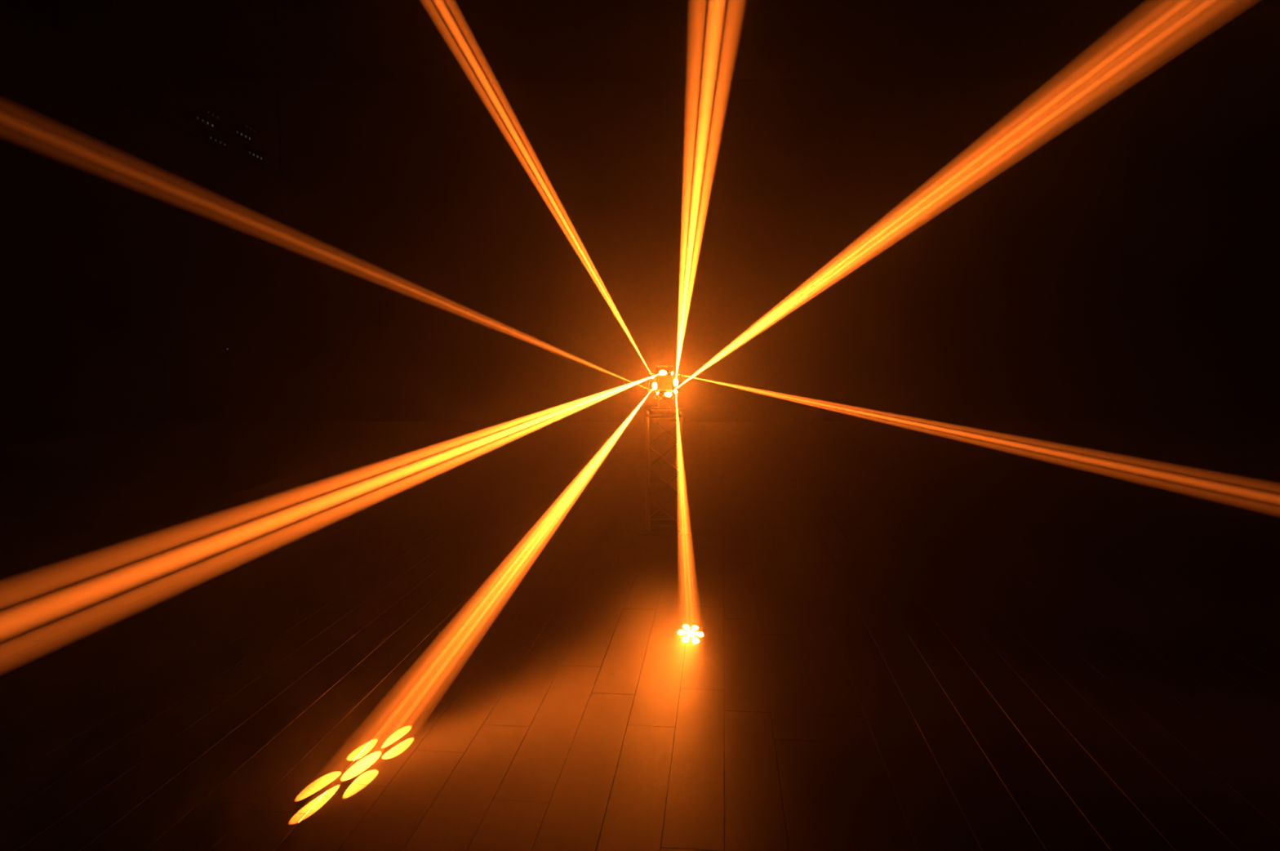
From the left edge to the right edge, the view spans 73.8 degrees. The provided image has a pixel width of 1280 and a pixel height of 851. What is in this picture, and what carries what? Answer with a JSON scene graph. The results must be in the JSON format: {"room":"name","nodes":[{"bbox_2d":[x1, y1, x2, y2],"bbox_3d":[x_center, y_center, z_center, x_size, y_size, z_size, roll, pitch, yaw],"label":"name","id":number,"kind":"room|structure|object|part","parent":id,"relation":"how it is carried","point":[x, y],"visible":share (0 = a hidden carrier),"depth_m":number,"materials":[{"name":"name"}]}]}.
{"room":"event venue","nodes":[
{"label":"event venue","id":0,"kind":"room"},
{"bbox_2d":[0,0,168,448],"bbox_3d":[-10.100,-2.450,5.797,0.200,7.200,24.000,0,5,0],"label":"wall","id":1,"kind":"structure","parent":0,"point":[82,341],"depth_m":15.07,"materials":[{"name":"black"}]},
{"bbox_2d":[0,421,1279,850],"bbox_3d":[-0.020,1.087,6.122,20.758,0.105,26.494,0,5,0],"label":"floor","id":2,"kind":"structure","parent":0,"point":[215,635],"depth_m":4.62,"materials":[{"name":"brown wood"}]},
{"bbox_2d":[637,407,691,534],"bbox_3d":[0.210,0.381,7.428,0.460,1.058,0.460,0,5,0],"label":"truss tower","id":3,"kind":"object","parent":2,"relation":"on","point":[679,527],"visible":1,"depth_m":7.31,"materials":[{"name":"metal"}]},
{"bbox_3d":[0.210,0.903,7.476,0.460,0.010,0.460,0,5,0],"label":"plate","id":4,"kind":"part","parent":3,"relation":"part of","materials":[{"name":"metal"}]},
{"bbox_2d":[648,365,681,408],"bbox_3d":[0.210,-0.326,7.322,0.279,0.370,0.279,0,5,0],"label":"light","id":5,"kind":"object","parent":3,"relation":"on","point":[664,381],"visible":1,"depth_m":7.21,"materials":[{"name":"metal"}]},
{"bbox_3d":[0.210,-0.359,7.192,0.118,0.122,0.014,0,5,0],"label":"plate","id":6,"kind":"part","parent":5,"relation":"part of","materials":[{"name":"metal"}]},
{"bbox_3d":[0.210,-0.141,7.379,0.320,0.008,0.320,0,5,0],"label":"plate","id":7,"kind":"part","parent":3,"relation":"part of","materials":[{"name":"metal"}]},
{"bbox_2d":[150,80,1129,422],"bbox_3d":[0.000,-3.576,17.845,20.400,7.200,0.200,0,5,0],"label":"wall","id":8,"kind":"structure","parent":0,"point":[430,250],"depth_m":17.73,"materials":[{"name":"black"}]},
{"bbox_2d":[223,344,232,355],"bbox_3d":[-8.640,-1.573,17.897,0.160,0.240,0.068,0,5,0],"label":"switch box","id":9,"kind":"object","parent":8,"relation":"attached to","point":[228,348],"visible":1,"depth_m":17.87,"materials":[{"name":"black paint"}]},
{"bbox_2d":[3,0,1276,79],"bbox_3d":[0.000,-5.985,5.467,20.000,0.100,24.000,0,5,0],"label":"ceiling","id":10,"kind":"structure","parent":0,"point":[157,39],"depth_m":14.88,"materials":[{"name":"black"}]},
{"bbox_2d":[97,0,290,181],"bbox_3d":[-4.030,-4.395,7.925,0.048,3.524,3.400,0,5,0],"label":"rail","id":11,"kind":"object","parent":10,"relation":"hanging from","point":[116,80],"visible":0.82,"depth_m":7.25,"materials":[{"name":"black metal"}]},
{"bbox_3d":[-4.030,-4.267,6.431,0.015,3.500,0.015,-2,6,-22],"label":"drop rod","id":12,"kind":"part","parent":11,"relation":"part of","materials":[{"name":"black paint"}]},
{"bbox_2d":[184,109,221,131],"bbox_3d":[-3.917,-2.746,7.658,0.176,0.112,0.400,0,5,0],"label":"light","id":13,"kind":"object","parent":11,"relation":"attached to","point":[203,118],"visible":1,"depth_m":7.61,"materials":[{"name":"black paint"}]},
{"bbox_3d":[-3.880,-2.788,7.674,0.090,0.030,0.280,0,5,0],"label":"rail","id":14,"kind":"part","parent":13,"relation":"part of","materials":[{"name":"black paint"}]},
{"bbox_2d":[198,131,227,150],"bbox_3d":[-3.950,-2.630,7.889,0.109,0.078,0.400,0,5,0],"label":"light","id":15,"kind":"object","parent":11,"relation":"attached to","point":[206,137],"visible":1,"depth_m":7.83,"materials":[{"name":"black paint"}]},
{"bbox_2d":[226,124,257,143],"bbox_3d":[-3.917,-2.870,8.399,0.176,0.122,0.400,0,5,0],"label":"light","id":16,"kind":"object","parent":11,"relation":"attached to","point":[242,132],"visible":1,"depth_m":8.35,"materials":[{"name":"black paint"}]},
{"bbox_3d":[-3.880,-2.918,8.415,0.090,0.030,0.280,0,5,0],"label":"rail","id":17,"kind":"part","parent":16,"relation":"part of","materials":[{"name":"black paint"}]},
{"bbox_2d":[238,146,263,163],"bbox_3d":[-3.950,-2.742,8.662,0.109,0.078,0.400,0,5,0],"label":"light","id":18,"kind":"object","parent":11,"relation":"attached to","point":[246,152],"visible":1,"depth_m":8.58,"materials":[{"name":"black paint"}]},
{"bbox_3d":[-4.030,-4.546,9.418,0.015,3.500,0.015,-2,6,-22],"label":"drop rod","id":19,"kind":"part","parent":11,"relation":"part of","materials":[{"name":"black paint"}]},
{"bbox_2d":[1111,0,1279,448],"bbox_3d":[10.100,-2.450,5.797,0.200,7.200,24.000,0,5,0],"label":"wall","id":20,"kind":"structure","parent":0,"point":[1197,341],"depth_m":15.07,"materials":[{"name":"black"}]}
]}

